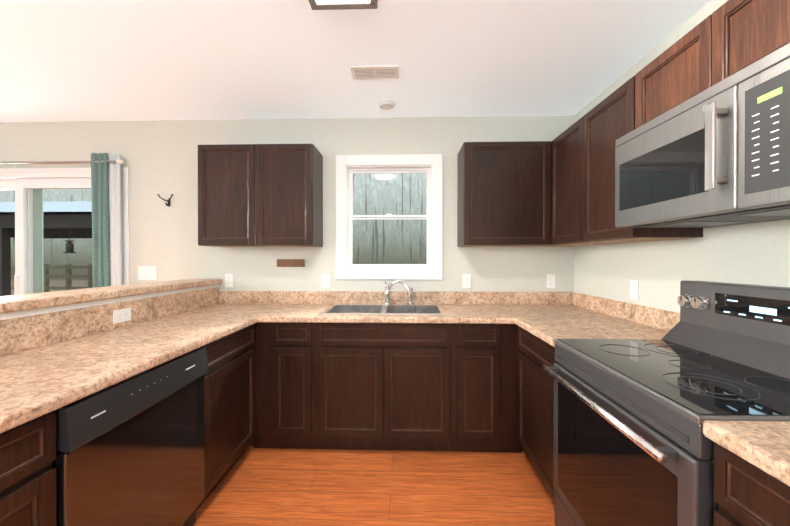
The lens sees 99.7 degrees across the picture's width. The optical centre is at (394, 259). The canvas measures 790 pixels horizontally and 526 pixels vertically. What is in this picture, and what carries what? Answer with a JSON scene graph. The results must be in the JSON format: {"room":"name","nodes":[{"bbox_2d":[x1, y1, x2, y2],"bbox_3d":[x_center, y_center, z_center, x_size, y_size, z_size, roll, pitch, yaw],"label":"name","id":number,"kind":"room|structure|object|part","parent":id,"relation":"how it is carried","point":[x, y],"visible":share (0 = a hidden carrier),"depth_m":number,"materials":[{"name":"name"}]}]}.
{"room":"kitchen","nodes":[
{"label":"kitchen","id":0,"kind":"room"},
{"bbox_2d":[0,115,571,291],"bbox_3d":[-1.609,0.046,2.910,6.470,2.470,0.150,0,0,2],"label":"wall","id":1,"kind":"structure","parent":0,"point":[160,157],"depth_m":2.82,"materials":[{"name":"paint"}]},
{"bbox_2d":[0,153,123,287],"bbox_3d":[-3.379,0.181,2.835,2.241,2.140,0.100,0,0,2],"label":"curtain","id":2,"kind":"object","parent":1,"relation":"attached to","point":[106,236],"visible":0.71,"depth_m":2.78,"materials":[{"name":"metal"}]},
{"bbox_3d":[-3.377,0.181,2.813,2.163,2.140,0.057,0,0,2],"label":"curtain panel","id":3,"kind":"part","parent":2,"relation":"part of","materials":[{"name":"fabric"}]},
{"bbox_2d":[0,167,128,295],"bbox_3d":[-3.273,0.246,2.932,2.002,2.070,0.124,0,0,2],"label":"slider","id":4,"kind":"object","parent":1,"relation":"in","point":[28,185],"visible":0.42,"depth_m":2.90,"materials":[{"name":"white"}]},
{"bbox_2d":[138,266,156,279],"bbox_3d":[-2.115,0.113,2.844,0.164,0.116,0.009,0,0,2],"label":"light switch","id":5,"kind":"object","parent":1,"relation":"attached to","point":[147,272],"visible":1,"depth_m":2.84,"materials":[{"name":"white plastic"}]},
{"bbox_2d":[157,194,172,206],"bbox_3d":[-1.925,-0.503,2.814,0.134,0.099,0.053,0,0,2],"label":"wall hook","id":6,"kind":"object","parent":1,"relation":"attached to","point":[168,201],"visible":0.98,"depth_m":2.81,"materials":[{"name":"brown metal"}]},
{"bbox_2d":[225,274,232,286],"bbox_3d":[-1.406,0.174,2.824,0.072,0.116,0.007,0,0,2],"label":"electrical outlet","id":7,"kind":"object","parent":1,"relation":"attached to","point":[228,280],"visible":1,"depth_m":2.82,"materials":[{"name":"white plastic"}]},
{"bbox_2d":[198,144,322,246],"bbox_3d":[-1.048,-0.490,2.655,0.874,0.764,0.317,0,0,2],"label":"upper cabinet","id":8,"kind":"object","parent":1,"relation":"attached to","point":[260,195],"visible":1,"depth_m":2.50,"materials":[{"name":"brown wood"}]},
{"bbox_2d":[277,259,304,266],"bbox_3d":[-0.877,0.026,2.801,0.233,0.063,0.021,0,0,2],"label":"block","id":9,"kind":"object","parent":1,"relation":"attached to","point":[290,262],"visible":1,"depth_m":2.79,"materials":[{"name":"brown wood"}]},
{"bbox_2d":[322,274,329,287],"bbox_3d":[-0.580,0.175,2.800,0.072,0.116,0.007,0,0,2],"label":"electrical outlet","id":10,"kind":"object","parent":1,"relation":"attached to","point":[325,280],"visible":1,"depth_m":2.80,"materials":[{"name":"white plastic"}]},
{"bbox_2d":[336,154,442,279],"bbox_3d":[-0.049,-0.355,2.827,0.890,1.038,0.120,0,0,2],"label":"kitchen window","id":11,"kind":"structure","parent":1,"relation":"in","point":[349,166],"depth_m":2.78,"materials":[{"name":"white wood"}]},
{"bbox_2d":[462,274,470,287],"bbox_3d":[0.595,0.175,2.766,0.072,0.116,0.007,0,0,2],"label":"electrical outlet","id":12,"kind":"object","parent":1,"relation":"attached to","point":[466,280],"visible":1,"depth_m":2.76,"materials":[{"name":"white plastic"}]},
{"bbox_2d":[457,141,588,246],"bbox_3d":[0.989,-0.490,2.595,0.951,0.764,0.317,0,0,2],"label":"upper cabinet","id":13,"kind":"object","parent":1,"relation":"attached to","point":[503,194],"visible":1,"depth_m":2.45,"materials":[{"name":"brown wood"}]},
{"bbox_2d":[546,274,554,287],"bbox_3d":[1.284,0.175,2.746,0.072,0.116,0.007,0,0,2],"label":"electrical outlet","id":14,"kind":"object","parent":1,"relation":"attached to","point":[550,280],"visible":1,"depth_m":2.74,"materials":[{"name":"white plastic"}]},
{"bbox_2d":[0,0,709,121],"bbox_3d":[-1.700,-1.226,-0.199,6.470,0.100,6.360,0,0,2],"label":"ceiling","id":15,"kind":"structure","parent":0,"point":[103,60],"depth_m":1.94,"materials":[{"name":"paint"}]},
{"bbox_2d":[308,0,377,9],"bbox_3d":[-0.225,-1.140,1.319,0.290,0.084,0.290,0,0,2],"label":"ceiling light","id":16,"kind":"object","parent":15,"relation":"attached to","point":[339,4],"visible":1,"depth_m":1.44,"materials":[{"name":"silver metal"}]},
{"bbox_2d":[350,65,398,79],"bbox_3d":[-0.126,-1.181,2.106,0.300,0.009,0.148,0,0,2],"label":"ceiling vent","id":17,"kind":"object","parent":15,"relation":"in","point":[389,72],"visible":1,"depth_m":2.10,"materials":[{"name":"white metal"}]},
{"bbox_2d":[379,99,394,109],"bbox_3d":[-0.063,-1.169,2.525,0.124,0.036,0.124,0,0,2],"label":"smoke detector","id":18,"kind":"object","parent":15,"relation":"attached to","point":[386,104],"visible":0.98,"depth_m":2.50,"materials":[{"name":"white plastic"}]},
{"bbox_2d":[193,439,555,525],"bbox_3d":[-1.700,1.343,-0.189,6.470,0.100,6.360,0,0,2],"label":"floor","id":19,"kind":"structure","parent":0,"point":[292,487],"depth_m":1.86,"materials":[{"name":"laminate"}]},
{"bbox_2d":[0,411,55,525],"bbox_3d":[-1.253,0.853,0.686,0.588,0.872,0.537,0,0,2],"label":"base cabinet","id":20,"kind":"object","parent":19,"relation":"on","point":[27,476],"depth_m":0.88,"materials":[{"name":"brown wood"}]},
{"bbox_2d":[52,347,207,525],"bbox_3d":[-1.208,0.848,1.290,0.588,0.856,0.664,0,0,2],"label":"dishwasher","id":21,"kind":"object","parent":19,"relation":"on","point":[130,451],"visible":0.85,"depth_m":1.21,"materials":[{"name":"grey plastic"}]},
{"bbox_2d":[196,324,254,509],"bbox_3d":[-1.217,0.849,1.928,0.588,0.872,0.596,0,0,2],"label":"base cabinet","id":22,"kind":"object","parent":19,"relation":"on","point":[229,382],"depth_m":1.86,"materials":[{"name":"brown wood"}]},
{"bbox_2d":[254,323,281,447],"bbox_3d":[-1.125,0.846,2.512,0.738,0.872,0.616,0,0,2],"label":"base cabinet","id":23,"kind":"object","parent":19,"relation":"on","point":[268,336],"depth_m":2.22,"materials":[{"name":"brown wood"}]},
{"bbox_2d":[0,287,279,433],"bbox_3d":[-1.236,0.325,1.073,0.630,0.178,3.497,0,0,2],"label":"countertop","id":24,"kind":"structure","parent":23,"relation":"on","point":[58,368],"depth_m":1.43,"materials":[{"name":"laminate"}]},
{"bbox_2d":[113,308,130,323],"bbox_3d":[-1.507,0.307,1.842,0.007,0.072,0.116,0,0,2],"label":"outlet","id":25,"kind":"object","parent":24,"relation":"attached to","point":[121,315],"visible":1,"depth_m":1.83,"materials":[{"name":"white plastic"}]},
{"bbox_2d":[278,323,317,448],"bbox_3d":[-0.670,0.846,2.499,0.322,0.872,0.616,0,0,2],"label":"base cabinet","id":26,"kind":"object","parent":19,"relation":"on","point":[299,340],"depth_m":2.20,"materials":[{"name":"brown wood"}]},
{"bbox_2d":[318,323,393,449],"bbox_3d":[-0.272,0.846,2.487,0.509,0.872,0.616,0,0,2],"label":"base cabinet","id":27,"kind":"object","parent":19,"relation":"on","point":[356,360],"depth_m":2.19,"materials":[{"name":"brown wood"}]},
{"bbox_2d":[394,323,457,450],"bbox_3d":[0.141,0.846,2.475,0.512,0.872,0.616,0,0,2],"label":"base cabinet","id":28,"kind":"object","parent":19,"relation":"on","point":[404,386],"depth_m":2.18,"materials":[{"name":"brown wood"}]},
{"bbox_2d":[458,324,505,451],"bbox_3d":[0.547,0.846,2.463,0.338,0.872,0.616,0,0,2],"label":"base cabinet","id":29,"kind":"object","parent":19,"relation":"on","point":[481,347],"depth_m":2.16,"materials":[{"name":"brown wood"}]},
{"bbox_2d":[506,324,519,451],"bbox_3d":[1.051,0.846,2.448,0.820,0.872,0.616,0,0,2],"label":"base cabinet","id":30,"kind":"object","parent":19,"relation":"on","point":[512,445],"depth_m":2.17,"materials":[{"name":"brown wood"}]},
{"bbox_2d":[260,291,559,323],"bbox_3d":[0.290,0.337,2.454,2.341,0.145,0.647,0,0,2],"label":"countertop","id":31,"kind":"structure","parent":30,"relation":"on","point":[289,306],"depth_m":2.69,"materials":[{"name":"stone"}]},
{"bbox_2d":[319,303,446,314],"bbox_3d":[-0.076,0.446,2.491,0.860,0.174,0.529,0,0,2],"label":"sink","id":32,"kind":"object","parent":31,"relation":"in","point":[384,309],"visible":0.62,"depth_m":2.65,"materials":[{"name":"silver metal"}]},
{"bbox_2d":[380,279,413,303],"bbox_3d":[0.011,0.258,2.623,0.277,0.200,0.222,0,0,2],"label":"faucet","id":33,"kind":"object","parent":31,"relation":"on","point":[388,288],"visible":1,"depth_m":2.69,"materials":[{"name":"silver metal"}]},
{"bbox_2d":[496,292,605,298],"bbox_3d":[1.115,0.337,2.451,0.691,0.145,0.450,0,0,2],"label":"backsplash","id":34,"kind":"structure","parent":30,"relation":"on","point":[563,295],"depth_m":2.73,"materials":[{"name":"laminate"}]},
{"bbox_2d":[512,299,679,346],"bbox_3d":[1.097,0.339,1.836,0.691,0.145,0.542,0,0,2],"label":"countertop","id":35,"kind":"structure","parent":30,"relation":"on","point":[549,320],"depth_m":1.97,"materials":[{"name":"laminate"}]},
{"bbox_2d":[517,326,557,500],"bbox_3d":[1.109,0.849,1.862,0.667,0.872,0.589,0,0,2],"label":"base cabinet","id":36,"kind":"object","parent":19,"relation":"on","point":[535,387],"depth_m":1.84,"materials":[{"name":"brown wood"}]},
{"bbox_2d":[542,281,789,525],"bbox_3d":[1.034,0.693,1.174,0.734,1.189,0.774,0,0,2],"label":"range","id":37,"kind":"object","parent":19,"relation":"on","point":[633,445],"visible":0.98,"depth_m":1.13,"materials":[{"name":"metal"}]},
{"bbox_2d":[714,442,789,525],"bbox_3d":[1.068,0.854,0.439,0.667,0.872,0.681,0,0,2],"label":"base cabinet","id":38,"kind":"object","parent":19,"relation":"on","point":[746,493],"depth_m":0.71,"materials":[{"name":"brown wood"}]},
{"bbox_2d":[703,420,789,485],"bbox_3d":[1.057,0.345,0.428,0.689,0.145,0.702,0,0,2],"label":"countertop","id":39,"kind":"structure","parent":38,"relation":"on","point":[765,445],"depth_m":0.70,"materials":[{"name":"stone"}]},
{"bbox_2d":[572,0,789,312],"bbox_3d":[1.459,0.059,-0.286,0.150,2.470,6.000,0,0,2],"label":"wall","id":40,"kind":"structure","parent":0,"point":[758,253],"depth_m":1.71,"materials":[{"name":"paint"}]},
{"bbox_2d":[551,76,702,244],"bbox_3d":[1.289,-0.487,2.001,0.317,0.764,0.892,0,0,2],"label":"upper cabinet","id":41,"kind":"object","parent":40,"relation":"attached to","point":[583,180],"visible":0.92,"depth_m":1.91,"materials":[{"name":"brown wood"}]},
{"bbox_2d":[630,280,638,299],"bbox_3d":[1.446,0.180,2.015,0.007,0.116,0.072,0,0,2],"label":"outlet","id":42,"kind":"object","parent":40,"relation":"attached to","point":[634,289],"visible":1,"depth_m":2.01,"materials":[{"name":"white plastic"}]},
{"bbox_2d":[635,0,789,128],"bbox_3d":[1.264,-0.713,1.162,0.317,0.306,0.780,0,0,2],"label":"upper cabinet","id":43,"kind":"object","parent":40,"relation":"attached to","point":[727,39],"visible":0.67,"depth_m":1.17,"materials":[{"name":"brown wood"}]},
{"bbox_2d":[615,43,789,227],"bbox_3d":[1.196,-0.351,1.165,0.453,0.414,0.776,0,0,2],"label":"microwave","id":44,"kind":"object","parent":43,"relation":"attached to","point":[717,155],"visible":1,"depth_m":1.04,"materials":[{"name":"grey metal"}]},
{"bbox_3d":[-1.618,0.762,1.097,0.129,1.052,3.480,0,0,2],"label":"wall","id":45,"kind":"structure","parent":0,"visible":0},
{"bbox_2d":[0,279,221,319],"bbox_3d":[-1.661,0.201,1.075,0.295,0.070,3.517,0,0,2],"label":"bar ledge","id":46,"kind":"object","parent":45,"relation":"on","point":[18,306],"visible":1,"depth_m":1.68,"materials":[{"name":"white stone"}]},
{"label":"outside","id":47,"kind":"structure","parent":0,"visible":0},
{"bbox_2d":[11,280,87,294],"bbox_3d":[-9.682,1.613,13.732,70.000,0.150,20.980,0,0,2],"label":"yard","id":48,"kind":"structure","parent":47,"point":[79,283],"depth_m":20.49,"materials":[{"name":"green plant"}]},
{"bbox_2d":[11,264,92,291],"bbox_3d":[-7.171,0.841,10.634,30.000,1.420,0.120,0,0,2],"label":"fence","id":49,"kind":"object","parent":48,"relation":"on","point":[68,276],"depth_m":10.68,"materials":[{"name":"brown wood"}]},
{"bbox_2d":[0,201,109,295],"bbox_3d":[-7.306,0.102,7.744,6.700,2.920,3.900,0,0,2],"label":"gazebo","id":50,"kind":"object","parent":48,"relation":"on","point":[64,216],"depth_m":6.21,"materials":[{"name":"grey"}]},
{"bbox_2d":[63,227,75,252],"bbox_3d":[-5.885,-0.356,6.029,0.166,0.470,0.170,0,0,2],"label":"pet feeder","id":51,"kind":"object","parent":50,"relation":"hanging from","point":[69,246],"depth_m":6.00,"materials":[{"name":"grey metal"}]},
{"bbox_2d":[0,173,426,279],"bbox_3d":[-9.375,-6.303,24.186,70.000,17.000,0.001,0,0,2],"label":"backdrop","id":52,"kind":"structure","parent":47,"point":[53,248],"depth_m":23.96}
]}

